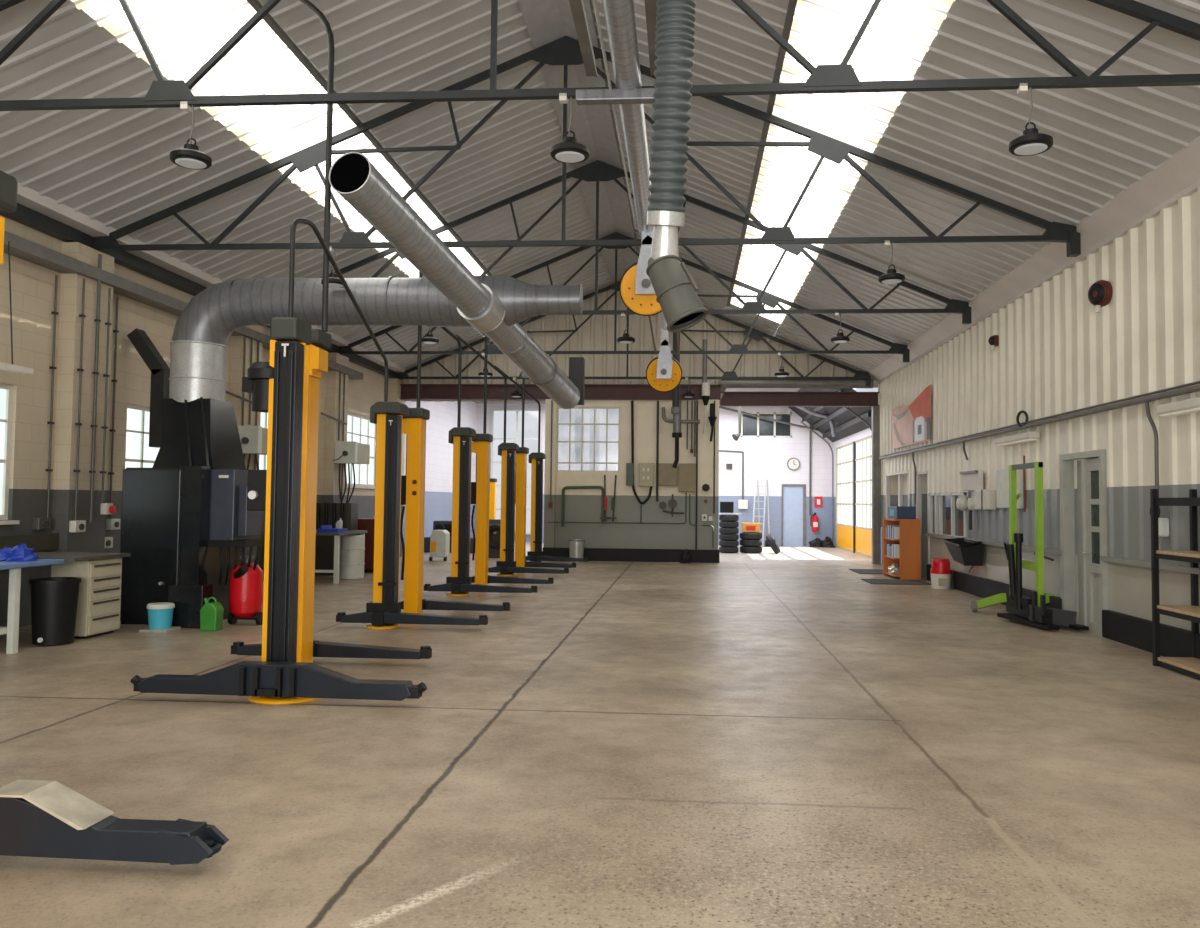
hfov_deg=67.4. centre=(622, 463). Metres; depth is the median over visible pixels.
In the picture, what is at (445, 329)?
conduit
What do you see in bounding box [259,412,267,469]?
window
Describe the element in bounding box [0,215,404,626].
wall
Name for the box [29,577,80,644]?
waste bin
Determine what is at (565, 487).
pipe
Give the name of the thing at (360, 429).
window
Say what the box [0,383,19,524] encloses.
window
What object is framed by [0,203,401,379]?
trim
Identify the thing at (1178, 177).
trim
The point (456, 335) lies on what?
conduit
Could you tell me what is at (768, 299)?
roof truss
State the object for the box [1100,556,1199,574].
trim
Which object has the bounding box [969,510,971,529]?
conduit
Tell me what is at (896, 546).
binder
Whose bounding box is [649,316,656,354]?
bar
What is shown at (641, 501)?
conduit
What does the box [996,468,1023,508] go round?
wall box
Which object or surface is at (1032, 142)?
pendant lamp
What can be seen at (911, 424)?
banner
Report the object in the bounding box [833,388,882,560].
wall
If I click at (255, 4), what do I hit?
trim
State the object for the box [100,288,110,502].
conduit
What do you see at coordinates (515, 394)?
pendant lamp
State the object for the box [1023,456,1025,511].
conduit
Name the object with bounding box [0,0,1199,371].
ceiling
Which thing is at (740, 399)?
trim
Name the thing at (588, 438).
window
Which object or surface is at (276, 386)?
lift column
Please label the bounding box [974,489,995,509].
wall box
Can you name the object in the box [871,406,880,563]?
trim
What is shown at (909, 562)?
bookcase
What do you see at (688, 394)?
pendant lamp
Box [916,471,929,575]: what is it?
door
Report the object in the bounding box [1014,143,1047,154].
diffuser
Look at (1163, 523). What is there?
box
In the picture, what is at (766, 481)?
step ladder
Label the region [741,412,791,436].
window
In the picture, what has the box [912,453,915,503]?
conduit
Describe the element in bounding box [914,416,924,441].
print
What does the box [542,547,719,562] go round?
baseboard
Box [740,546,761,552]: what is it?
tyre
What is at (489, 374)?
pendant lamp
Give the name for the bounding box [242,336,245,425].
conduit
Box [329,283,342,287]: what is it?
diffuser
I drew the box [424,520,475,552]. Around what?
workbench
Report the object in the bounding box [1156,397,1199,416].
strip light
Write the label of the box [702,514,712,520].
box
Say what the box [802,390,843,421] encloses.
roof purlin
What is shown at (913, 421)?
print
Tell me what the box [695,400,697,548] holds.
conduit
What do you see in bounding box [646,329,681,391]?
disc
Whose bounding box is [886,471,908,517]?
door
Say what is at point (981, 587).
baseboard
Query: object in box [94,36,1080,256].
roof truss
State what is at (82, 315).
conduit
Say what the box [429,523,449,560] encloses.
cart
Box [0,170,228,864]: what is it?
lift column
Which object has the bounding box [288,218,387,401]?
conduit
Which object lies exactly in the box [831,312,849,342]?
pendant lamp
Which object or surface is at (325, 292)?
conduit
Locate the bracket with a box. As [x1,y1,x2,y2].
[569,357,584,404]
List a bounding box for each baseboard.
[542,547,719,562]
[927,564,1061,608]
[1102,610,1199,658]
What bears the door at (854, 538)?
in the wall at (867, 432)
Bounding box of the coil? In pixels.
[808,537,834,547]
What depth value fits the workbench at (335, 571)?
16.92 m
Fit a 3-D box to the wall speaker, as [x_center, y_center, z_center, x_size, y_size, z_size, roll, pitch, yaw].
[4.012,0.087,33.797,0.220,0.200,0.060,0,-2,4]
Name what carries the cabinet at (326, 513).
on the floor
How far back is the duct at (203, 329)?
12.07 m
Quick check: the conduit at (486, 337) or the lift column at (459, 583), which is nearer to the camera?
the lift column at (459, 583)
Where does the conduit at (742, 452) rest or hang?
attached to the wall at (767, 458)
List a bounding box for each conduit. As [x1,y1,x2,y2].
[46,275,57,517]
[73,279,85,520]
[89,254,101,521]
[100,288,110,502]
[108,297,118,518]
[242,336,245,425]
[249,338,252,424]
[254,341,259,469]
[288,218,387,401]
[299,0,333,331]
[338,372,340,439]
[341,373,344,496]
[416,271,422,407]
[441,327,461,426]
[455,334,506,442]
[483,335,487,432]
[495,366,540,451]
[521,378,524,446]
[547,492,686,523]
[550,400,552,501]
[640,501,641,522]
[656,401,658,501]
[689,494,713,547]
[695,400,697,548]
[713,400,714,512]
[719,450,742,451]
[742,452,743,499]
[809,424,810,514]
[879,381,1199,459]
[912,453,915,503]
[962,442,967,459]
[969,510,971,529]
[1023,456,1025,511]
[1145,402,1158,497]
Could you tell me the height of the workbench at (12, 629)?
0.910 m
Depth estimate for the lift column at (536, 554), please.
22.93 m
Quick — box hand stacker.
[970,462,1088,630]
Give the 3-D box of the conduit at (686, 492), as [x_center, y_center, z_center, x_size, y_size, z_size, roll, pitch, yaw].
[-0.148,1.166,24.053,3.718,0.846,0.032,0,-2,2]
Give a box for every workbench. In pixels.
[0,559,63,653]
[315,530,367,583]
[424,520,475,552]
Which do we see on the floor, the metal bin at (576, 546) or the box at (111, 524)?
the metal bin at (576, 546)
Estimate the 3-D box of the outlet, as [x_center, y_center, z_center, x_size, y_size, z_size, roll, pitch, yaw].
[-7.180,0.750,11.212,0.020,0.080,0.080,0,-2,4]
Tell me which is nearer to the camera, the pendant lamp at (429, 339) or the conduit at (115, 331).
the conduit at (115, 331)
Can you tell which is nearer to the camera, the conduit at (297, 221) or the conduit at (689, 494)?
the conduit at (297, 221)
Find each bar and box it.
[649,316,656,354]
[676,332,679,354]
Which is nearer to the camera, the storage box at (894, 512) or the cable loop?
the storage box at (894, 512)
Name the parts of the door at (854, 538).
panel, frame, panel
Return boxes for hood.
[152,398,245,469]
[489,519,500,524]
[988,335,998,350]
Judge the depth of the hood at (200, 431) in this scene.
11.77 m
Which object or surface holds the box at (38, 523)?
attached to the wall at (32, 285)
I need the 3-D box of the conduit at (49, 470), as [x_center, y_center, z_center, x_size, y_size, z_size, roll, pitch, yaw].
[-7.230,-0.854,11.403,0.050,3.100,0.060,0,-2,4]
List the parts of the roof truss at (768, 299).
gusset plate, gusset plate, gusset plate, gusset plate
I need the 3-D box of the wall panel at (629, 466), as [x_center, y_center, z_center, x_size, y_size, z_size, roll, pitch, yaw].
[0.204,0.277,24.101,0.200,0.600,0.108,0,-2,4]
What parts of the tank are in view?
trolley frame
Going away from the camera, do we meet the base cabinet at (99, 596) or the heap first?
the heap
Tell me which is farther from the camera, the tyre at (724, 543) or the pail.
the tyre at (724, 543)
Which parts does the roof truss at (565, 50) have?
gusset plate, gusset plate, gusset plate, gusset plate, gusset plate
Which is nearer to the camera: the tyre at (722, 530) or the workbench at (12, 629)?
the workbench at (12, 629)
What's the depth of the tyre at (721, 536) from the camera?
28.25 m
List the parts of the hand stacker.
straddle leg, straddle leg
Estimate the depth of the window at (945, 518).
18.04 m
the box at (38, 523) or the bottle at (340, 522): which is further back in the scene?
the bottle at (340, 522)
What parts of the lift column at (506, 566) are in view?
plate, guide rail, swing arm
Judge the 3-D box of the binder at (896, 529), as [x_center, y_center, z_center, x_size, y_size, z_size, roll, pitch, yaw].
[5.974,1.479,19.282,0.290,0.260,0.080,0,-2,4]
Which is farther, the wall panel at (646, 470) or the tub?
the wall panel at (646, 470)
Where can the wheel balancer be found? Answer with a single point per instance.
(494, 524)
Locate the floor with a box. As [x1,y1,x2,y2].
[0,542,1199,927]
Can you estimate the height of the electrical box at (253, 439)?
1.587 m
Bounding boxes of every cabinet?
[51,558,121,638]
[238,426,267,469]
[315,503,357,574]
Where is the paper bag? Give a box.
[888,563,899,574]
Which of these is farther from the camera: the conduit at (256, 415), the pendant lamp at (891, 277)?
the conduit at (256, 415)
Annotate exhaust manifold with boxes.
[661,399,699,467]
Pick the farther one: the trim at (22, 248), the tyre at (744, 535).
the tyre at (744, 535)
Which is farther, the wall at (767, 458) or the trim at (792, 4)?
the wall at (767, 458)
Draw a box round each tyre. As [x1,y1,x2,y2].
[719,515,738,520]
[719,521,738,527]
[719,527,738,533]
[719,534,738,539]
[719,540,738,546]
[719,546,738,552]
[740,532,761,539]
[740,539,761,545]
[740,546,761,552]
[766,534,779,553]
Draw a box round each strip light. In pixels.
[994,431,1039,445]
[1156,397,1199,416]
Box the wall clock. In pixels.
[787,458,799,470]
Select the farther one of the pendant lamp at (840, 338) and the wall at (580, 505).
the wall at (580, 505)
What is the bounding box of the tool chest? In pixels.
[357,518,374,572]
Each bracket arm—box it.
[225,390,251,402]
[321,412,346,424]
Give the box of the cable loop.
[631,401,651,503]
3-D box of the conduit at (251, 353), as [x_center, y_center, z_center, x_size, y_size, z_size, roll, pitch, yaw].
[-6.663,-1.554,16.139,0.033,1.700,0.033,-1,-3,27]
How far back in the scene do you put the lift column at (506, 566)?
19.14 m
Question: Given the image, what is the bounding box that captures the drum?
[339,535,364,579]
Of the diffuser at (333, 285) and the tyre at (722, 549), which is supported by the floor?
the tyre at (722, 549)
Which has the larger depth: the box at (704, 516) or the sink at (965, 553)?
the box at (704, 516)
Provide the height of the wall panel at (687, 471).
0.760 m
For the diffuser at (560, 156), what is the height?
0.009 m
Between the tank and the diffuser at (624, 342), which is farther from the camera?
the diffuser at (624, 342)
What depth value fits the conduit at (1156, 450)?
9.74 m
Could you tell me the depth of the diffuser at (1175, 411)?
9.21 m
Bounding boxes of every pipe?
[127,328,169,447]
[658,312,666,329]
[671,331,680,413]
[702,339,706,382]
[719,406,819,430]
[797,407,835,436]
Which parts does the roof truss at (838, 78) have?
gusset plate, gusset plate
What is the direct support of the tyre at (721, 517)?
on the tyre at (725, 524)
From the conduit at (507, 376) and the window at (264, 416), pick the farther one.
the conduit at (507, 376)
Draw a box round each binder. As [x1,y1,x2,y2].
[894,527,899,538]
[894,544,899,557]
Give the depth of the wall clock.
33.61 m
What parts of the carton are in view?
printed panel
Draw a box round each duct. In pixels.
[169,275,582,401]
[329,152,579,408]
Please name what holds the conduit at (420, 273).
on the lift column at (413, 425)
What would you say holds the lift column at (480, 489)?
on the floor
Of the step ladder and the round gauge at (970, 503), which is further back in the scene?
the step ladder
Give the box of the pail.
[147,602,174,629]
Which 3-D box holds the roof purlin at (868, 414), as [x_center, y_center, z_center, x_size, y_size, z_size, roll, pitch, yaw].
[7.119,-1.201,28.997,0.080,0.140,8.300,0,-2,4]
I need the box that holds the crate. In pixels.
[720,502,733,512]
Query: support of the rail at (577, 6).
hanging from the ceiling at (113, 167)
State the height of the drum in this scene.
0.870 m
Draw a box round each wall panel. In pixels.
[626,463,633,485]
[639,463,653,486]
[658,463,676,485]
[679,463,695,491]
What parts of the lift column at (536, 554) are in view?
guide rail, swing arm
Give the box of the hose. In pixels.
[646,0,707,331]
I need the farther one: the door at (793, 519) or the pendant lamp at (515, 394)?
the door at (793, 519)
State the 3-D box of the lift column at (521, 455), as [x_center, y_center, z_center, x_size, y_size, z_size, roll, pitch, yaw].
[-1.860,1.029,20.514,1.600,2.800,0.555,0,-2,4]
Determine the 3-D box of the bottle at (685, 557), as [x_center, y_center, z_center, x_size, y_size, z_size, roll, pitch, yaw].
[1.651,2.399,23.564,0.300,0.386,0.258,0,-2,4]
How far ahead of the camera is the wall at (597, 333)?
24.54 m
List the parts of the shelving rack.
post, shelf rail, shelf rail, shelf rail, shelf rail, post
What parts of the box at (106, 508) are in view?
knob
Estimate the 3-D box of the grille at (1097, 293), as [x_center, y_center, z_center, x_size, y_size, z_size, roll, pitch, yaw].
[5.826,-2.095,11.068,0.061,0.287,0.286,1,-2,-18]
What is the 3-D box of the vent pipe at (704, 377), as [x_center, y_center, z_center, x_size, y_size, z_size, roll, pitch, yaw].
[2.183,-2.721,23.840,0.120,1.150,0.120,0,-2,4]
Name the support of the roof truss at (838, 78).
attached to the ceiling at (113, 167)
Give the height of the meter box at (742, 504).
0.350 m
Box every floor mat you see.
[849,569,882,573]
[861,579,930,584]
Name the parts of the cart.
yellow panel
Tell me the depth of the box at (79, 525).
11.48 m
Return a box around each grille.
[988,337,995,344]
[1088,282,1106,305]
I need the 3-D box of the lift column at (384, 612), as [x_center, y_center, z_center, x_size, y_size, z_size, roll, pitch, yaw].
[-2.571,0.631,11.310,1.880,2.820,0.525,0,-2,4]
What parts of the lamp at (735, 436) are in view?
lamp shade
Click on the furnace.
(186, 521)
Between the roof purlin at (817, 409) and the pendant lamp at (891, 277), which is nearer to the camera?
the pendant lamp at (891, 277)
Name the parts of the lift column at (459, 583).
plate, guide rail, swing arm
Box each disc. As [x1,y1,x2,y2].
[619,230,661,315]
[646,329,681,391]
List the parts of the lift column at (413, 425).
swing arm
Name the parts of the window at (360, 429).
sill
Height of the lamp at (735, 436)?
1.567 m
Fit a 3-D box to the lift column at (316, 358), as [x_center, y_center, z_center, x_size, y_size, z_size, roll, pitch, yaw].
[-2.819,0.332,8.621,1.960,3.190,0.555,0,-2,4]
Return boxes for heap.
[0,544,38,561]
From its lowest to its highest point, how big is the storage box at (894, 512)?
0.270 m
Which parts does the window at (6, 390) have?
pane, frame, sill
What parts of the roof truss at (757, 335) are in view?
gusset plate, gusset plate, gusset plate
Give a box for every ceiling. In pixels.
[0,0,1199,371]
[475,388,799,403]
[789,388,871,441]
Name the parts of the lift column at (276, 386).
motor, swing arm, plate, guide rail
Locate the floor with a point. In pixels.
(789, 738)
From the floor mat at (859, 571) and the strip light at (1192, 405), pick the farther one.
the floor mat at (859, 571)
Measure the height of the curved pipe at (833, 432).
1.380 m
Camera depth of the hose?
5.50 m
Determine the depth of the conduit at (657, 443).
24.05 m
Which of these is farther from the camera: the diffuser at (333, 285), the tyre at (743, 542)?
the tyre at (743, 542)
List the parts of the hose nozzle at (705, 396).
casing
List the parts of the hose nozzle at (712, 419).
casing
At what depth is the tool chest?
19.38 m
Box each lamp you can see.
[170,101,211,169]
[321,247,346,287]
[422,328,438,343]
[478,353,492,376]
[510,377,521,396]
[550,93,589,163]
[617,313,634,343]
[683,377,694,397]
[732,407,740,440]
[775,352,788,376]
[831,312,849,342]
[878,240,904,283]
[1009,83,1052,155]
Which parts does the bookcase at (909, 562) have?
panel, shelf, panel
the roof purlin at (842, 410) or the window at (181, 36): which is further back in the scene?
the roof purlin at (842, 410)
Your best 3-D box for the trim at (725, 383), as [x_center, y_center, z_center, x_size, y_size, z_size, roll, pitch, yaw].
[4.632,-2.146,23.944,3.980,0.254,0.260,0,-2,4]
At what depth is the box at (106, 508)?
12.07 m
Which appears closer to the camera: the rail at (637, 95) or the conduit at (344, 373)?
the rail at (637, 95)
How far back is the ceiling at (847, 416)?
28.83 m
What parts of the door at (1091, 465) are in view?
glass panel, glass panel, glass panel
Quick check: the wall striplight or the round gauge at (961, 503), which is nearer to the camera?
the wall striplight
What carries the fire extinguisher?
attached to the wall at (767, 458)
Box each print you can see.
[913,421,914,442]
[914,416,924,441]
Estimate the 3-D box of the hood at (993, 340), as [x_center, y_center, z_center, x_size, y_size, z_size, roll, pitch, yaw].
[6.146,-2.004,14.874,0.162,0.260,0.188,1,-2,-18]
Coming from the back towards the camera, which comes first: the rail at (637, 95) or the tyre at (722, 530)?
the tyre at (722, 530)
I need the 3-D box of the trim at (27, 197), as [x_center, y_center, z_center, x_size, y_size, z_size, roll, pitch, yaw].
[-7.147,-3.139,10.846,0.460,0.180,28.350,0,-2,4]
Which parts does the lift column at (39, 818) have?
plate, swing arm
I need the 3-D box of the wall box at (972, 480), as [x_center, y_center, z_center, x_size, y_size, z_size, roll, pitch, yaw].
[6.220,0.302,16.053,0.140,0.350,0.900,0,-2,4]
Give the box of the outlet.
[43,521,48,526]
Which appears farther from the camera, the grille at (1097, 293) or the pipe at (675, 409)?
the pipe at (675, 409)
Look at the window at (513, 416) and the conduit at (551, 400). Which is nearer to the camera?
the conduit at (551, 400)
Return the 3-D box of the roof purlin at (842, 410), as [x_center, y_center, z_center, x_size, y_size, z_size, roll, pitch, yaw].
[6.723,-1.503,29.037,0.080,0.140,8.300,0,-2,4]
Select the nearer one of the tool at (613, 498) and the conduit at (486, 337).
the conduit at (486, 337)
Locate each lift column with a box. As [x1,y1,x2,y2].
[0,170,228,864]
[130,318,426,703]
[231,328,431,663]
[336,402,487,628]
[399,408,509,613]
[424,427,537,595]
[471,433,553,584]
[488,443,568,575]
[489,478,496,518]
[515,447,575,567]
[525,452,587,561]
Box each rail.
[569,0,596,76]
[576,88,655,104]
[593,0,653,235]
[644,0,657,74]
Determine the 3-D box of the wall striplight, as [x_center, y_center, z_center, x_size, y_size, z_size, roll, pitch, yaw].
[-6.916,-1.797,9.720,0.120,1.450,1.450,0,-2,4]
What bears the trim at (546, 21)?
attached to the ceiling at (113, 167)
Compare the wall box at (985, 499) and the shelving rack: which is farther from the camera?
the wall box at (985, 499)
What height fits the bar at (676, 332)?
0.500 m
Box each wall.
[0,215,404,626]
[402,284,877,401]
[403,401,476,544]
[475,403,832,545]
[544,399,718,549]
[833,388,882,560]
[878,186,1199,632]
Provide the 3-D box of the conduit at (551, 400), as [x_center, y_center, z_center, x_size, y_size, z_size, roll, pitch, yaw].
[-1.911,-0.347,24.170,0.033,2.750,0.033,-1,-3,27]
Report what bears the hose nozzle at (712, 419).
attached to the wall at (580, 505)
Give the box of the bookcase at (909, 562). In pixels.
[883,518,920,579]
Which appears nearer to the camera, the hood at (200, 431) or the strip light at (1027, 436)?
the hood at (200, 431)
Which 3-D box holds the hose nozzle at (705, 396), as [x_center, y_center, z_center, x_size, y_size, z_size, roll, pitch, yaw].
[2.200,-1.470,23.787,0.240,1.354,0.240,0,-2,4]
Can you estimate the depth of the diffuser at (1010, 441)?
13.86 m
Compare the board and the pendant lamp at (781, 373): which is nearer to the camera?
the board
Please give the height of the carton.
0.290 m
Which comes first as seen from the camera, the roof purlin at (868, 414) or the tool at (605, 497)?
the tool at (605, 497)
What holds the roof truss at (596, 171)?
attached to the ceiling at (113, 167)
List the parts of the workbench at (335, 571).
leg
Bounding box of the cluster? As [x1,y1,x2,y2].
[659,494,683,516]
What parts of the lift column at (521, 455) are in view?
swing arm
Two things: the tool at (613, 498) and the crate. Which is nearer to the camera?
the tool at (613, 498)
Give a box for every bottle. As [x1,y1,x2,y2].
[338,518,342,528]
[680,549,690,562]
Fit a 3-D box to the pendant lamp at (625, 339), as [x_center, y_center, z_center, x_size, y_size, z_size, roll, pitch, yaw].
[0.065,-2.388,15.779,0.320,0.525,0.320,0,-2,4]
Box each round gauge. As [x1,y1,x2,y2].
[956,497,966,510]
[967,496,977,510]
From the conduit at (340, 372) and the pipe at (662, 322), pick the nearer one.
the pipe at (662, 322)
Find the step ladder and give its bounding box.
[753,479,769,546]
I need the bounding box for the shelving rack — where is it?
[1150,489,1199,679]
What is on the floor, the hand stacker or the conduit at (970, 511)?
the hand stacker
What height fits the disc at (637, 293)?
1.197 m
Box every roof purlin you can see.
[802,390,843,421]
[812,407,853,429]
[823,412,870,437]
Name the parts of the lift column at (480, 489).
swing arm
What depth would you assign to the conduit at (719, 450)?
33.80 m
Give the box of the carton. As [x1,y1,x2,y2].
[741,523,759,531]
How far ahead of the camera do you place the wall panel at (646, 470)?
23.96 m
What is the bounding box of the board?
[139,626,180,632]
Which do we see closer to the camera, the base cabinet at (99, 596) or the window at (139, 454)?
the base cabinet at (99, 596)
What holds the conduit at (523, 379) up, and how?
on the lift column at (521, 455)
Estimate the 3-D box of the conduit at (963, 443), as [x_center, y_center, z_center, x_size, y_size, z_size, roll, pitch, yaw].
[6.247,-0.244,16.400,0.043,0.357,0.191,1,-2,-4]
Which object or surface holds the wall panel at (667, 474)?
attached to the wall at (580, 505)
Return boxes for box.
[32,518,50,529]
[69,520,85,532]
[100,503,115,514]
[105,537,112,547]
[106,519,119,529]
[333,441,369,502]
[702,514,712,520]
[738,500,747,508]
[888,506,915,518]
[959,470,982,490]
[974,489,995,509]
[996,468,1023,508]
[1150,506,1168,536]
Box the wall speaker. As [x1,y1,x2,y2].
[726,464,731,468]
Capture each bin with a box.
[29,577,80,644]
[569,539,584,561]
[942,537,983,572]
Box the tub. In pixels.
[945,539,983,565]
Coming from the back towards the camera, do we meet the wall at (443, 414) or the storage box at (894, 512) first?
the wall at (443, 414)
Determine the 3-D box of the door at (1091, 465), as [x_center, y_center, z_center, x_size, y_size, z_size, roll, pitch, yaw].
[6.070,0.997,11.700,0.232,2.300,1.260,0,-2,4]
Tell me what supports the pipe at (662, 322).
attached to the roof truss at (596, 171)
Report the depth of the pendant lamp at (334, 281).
11.73 m
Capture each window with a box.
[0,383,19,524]
[71,0,487,277]
[125,404,159,468]
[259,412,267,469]
[346,412,376,488]
[491,408,541,534]
[556,407,619,471]
[730,0,954,323]
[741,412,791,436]
[929,492,965,536]
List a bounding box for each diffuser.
[175,158,206,168]
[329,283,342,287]
[555,151,584,162]
[620,341,632,343]
[882,279,900,283]
[996,438,1036,445]
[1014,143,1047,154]
[1160,407,1199,416]
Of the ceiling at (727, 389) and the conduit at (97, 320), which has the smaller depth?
the conduit at (97, 320)
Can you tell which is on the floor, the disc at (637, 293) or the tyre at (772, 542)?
the tyre at (772, 542)
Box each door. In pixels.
[781,484,805,545]
[800,407,871,557]
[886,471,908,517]
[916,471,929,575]
[1059,449,1108,635]
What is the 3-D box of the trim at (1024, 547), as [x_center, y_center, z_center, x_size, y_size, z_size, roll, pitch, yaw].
[6.268,1.354,15.710,0.120,0.060,6.850,0,-2,4]
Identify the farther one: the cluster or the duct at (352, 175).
the cluster
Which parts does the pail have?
lid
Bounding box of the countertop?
[0,533,130,561]
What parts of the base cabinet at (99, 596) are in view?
drawer, drawer, drawer, handle, handle, drawer, drawer, handle, handle, handle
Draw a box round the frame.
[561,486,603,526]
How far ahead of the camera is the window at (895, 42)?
10.99 m
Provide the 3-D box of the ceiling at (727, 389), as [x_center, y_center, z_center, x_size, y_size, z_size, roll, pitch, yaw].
[-0.097,-2.537,29.452,12.200,0.100,9.520,0,-2,4]
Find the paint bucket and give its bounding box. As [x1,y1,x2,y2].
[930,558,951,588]
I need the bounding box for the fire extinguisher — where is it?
[810,513,817,531]
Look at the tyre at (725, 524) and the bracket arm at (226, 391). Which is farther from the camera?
the tyre at (725, 524)
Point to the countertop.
(49, 541)
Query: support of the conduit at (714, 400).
attached to the wall at (580, 505)
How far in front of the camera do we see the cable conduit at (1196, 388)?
11.89 m
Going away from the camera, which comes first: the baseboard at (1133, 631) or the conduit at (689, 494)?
the baseboard at (1133, 631)
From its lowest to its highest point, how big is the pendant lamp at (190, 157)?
0.525 m
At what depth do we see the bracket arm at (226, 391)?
15.55 m
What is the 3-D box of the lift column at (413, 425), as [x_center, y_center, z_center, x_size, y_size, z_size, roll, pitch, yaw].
[-2.394,0.667,12.390,1.680,2.840,0.555,0,-2,4]
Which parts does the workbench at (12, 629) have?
leg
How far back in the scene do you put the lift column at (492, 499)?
30.26 m
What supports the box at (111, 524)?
attached to the wall at (32, 285)
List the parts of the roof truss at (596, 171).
gusset plate, gusset plate, gusset plate, gusset plate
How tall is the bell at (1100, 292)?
0.402 m
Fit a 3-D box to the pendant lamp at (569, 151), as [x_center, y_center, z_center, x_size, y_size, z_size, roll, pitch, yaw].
[-0.424,-2.743,7.309,0.320,0.525,0.320,0,-2,4]
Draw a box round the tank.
[227,555,262,624]
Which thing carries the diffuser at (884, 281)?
attached to the pendant lamp at (891, 277)
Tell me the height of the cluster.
0.600 m
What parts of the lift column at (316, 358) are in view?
swing arm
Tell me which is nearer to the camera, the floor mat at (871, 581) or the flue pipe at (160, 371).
the flue pipe at (160, 371)
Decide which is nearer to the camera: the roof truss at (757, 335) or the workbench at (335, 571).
the workbench at (335, 571)
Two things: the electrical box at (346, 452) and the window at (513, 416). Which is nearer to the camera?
the electrical box at (346, 452)
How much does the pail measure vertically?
0.290 m
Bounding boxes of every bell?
[702,484,709,502]
[1088,280,1112,312]
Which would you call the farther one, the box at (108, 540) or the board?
the box at (108, 540)
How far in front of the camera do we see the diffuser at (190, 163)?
7.50 m
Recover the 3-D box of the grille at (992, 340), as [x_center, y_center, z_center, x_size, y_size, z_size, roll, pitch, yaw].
[6.093,-2.035,14.858,0.052,0.161,0.161,1,-2,-18]
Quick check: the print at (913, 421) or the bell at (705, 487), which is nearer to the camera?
the print at (913, 421)
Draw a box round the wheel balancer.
[489,519,500,557]
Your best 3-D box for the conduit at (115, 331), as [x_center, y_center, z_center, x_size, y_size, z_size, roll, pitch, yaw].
[-7.143,-0.793,12.629,0.050,3.120,0.060,0,-2,4]
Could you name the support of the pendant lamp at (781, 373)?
hanging from the roof truss at (768, 299)
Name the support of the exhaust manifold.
attached to the wall at (580, 505)
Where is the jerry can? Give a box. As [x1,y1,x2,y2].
[200,597,223,630]
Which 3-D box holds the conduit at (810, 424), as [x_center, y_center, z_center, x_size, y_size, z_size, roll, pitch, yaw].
[7.015,-0.016,33.580,0.065,3.850,0.065,-1,-3,27]
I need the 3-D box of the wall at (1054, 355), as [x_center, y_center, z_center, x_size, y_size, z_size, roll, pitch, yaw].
[6.061,-0.506,9.852,0.510,5.150,28.450,0,-2,4]
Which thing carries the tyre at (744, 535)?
on the tyre at (743, 542)
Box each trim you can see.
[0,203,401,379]
[4,231,362,379]
[17,183,407,373]
[247,0,492,275]
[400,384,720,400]
[518,0,638,283]
[720,392,879,406]
[721,379,873,387]
[727,0,796,305]
[869,136,1199,383]
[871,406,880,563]
[926,533,1060,554]
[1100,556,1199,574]
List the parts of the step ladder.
rail, rail, rail, rail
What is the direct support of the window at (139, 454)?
in the wall at (32, 285)
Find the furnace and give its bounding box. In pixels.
[120,397,260,628]
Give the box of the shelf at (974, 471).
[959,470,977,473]
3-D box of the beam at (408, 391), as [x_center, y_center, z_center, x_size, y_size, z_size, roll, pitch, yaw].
[-1.788,-1.947,24.410,8.850,0.410,0.200,0,-2,4]
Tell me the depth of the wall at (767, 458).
33.72 m
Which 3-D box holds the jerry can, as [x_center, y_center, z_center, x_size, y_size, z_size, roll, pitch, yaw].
[-4.935,1.796,10.819,0.209,0.402,0.180,0,-2,4]
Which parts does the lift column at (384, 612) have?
plate, guide rail, swing arm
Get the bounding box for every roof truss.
[0,0,1199,110]
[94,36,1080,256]
[320,160,971,323]
[339,232,909,362]
[397,281,870,385]
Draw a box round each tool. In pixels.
[600,475,608,521]
[608,475,616,521]
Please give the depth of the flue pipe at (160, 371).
12.82 m
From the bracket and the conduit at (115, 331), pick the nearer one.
the conduit at (115, 331)
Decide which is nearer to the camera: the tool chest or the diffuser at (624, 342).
the diffuser at (624, 342)
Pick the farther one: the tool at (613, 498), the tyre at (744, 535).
the tyre at (744, 535)
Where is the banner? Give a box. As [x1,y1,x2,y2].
[892,384,930,448]
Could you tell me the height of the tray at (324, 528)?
0.130 m
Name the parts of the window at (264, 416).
frame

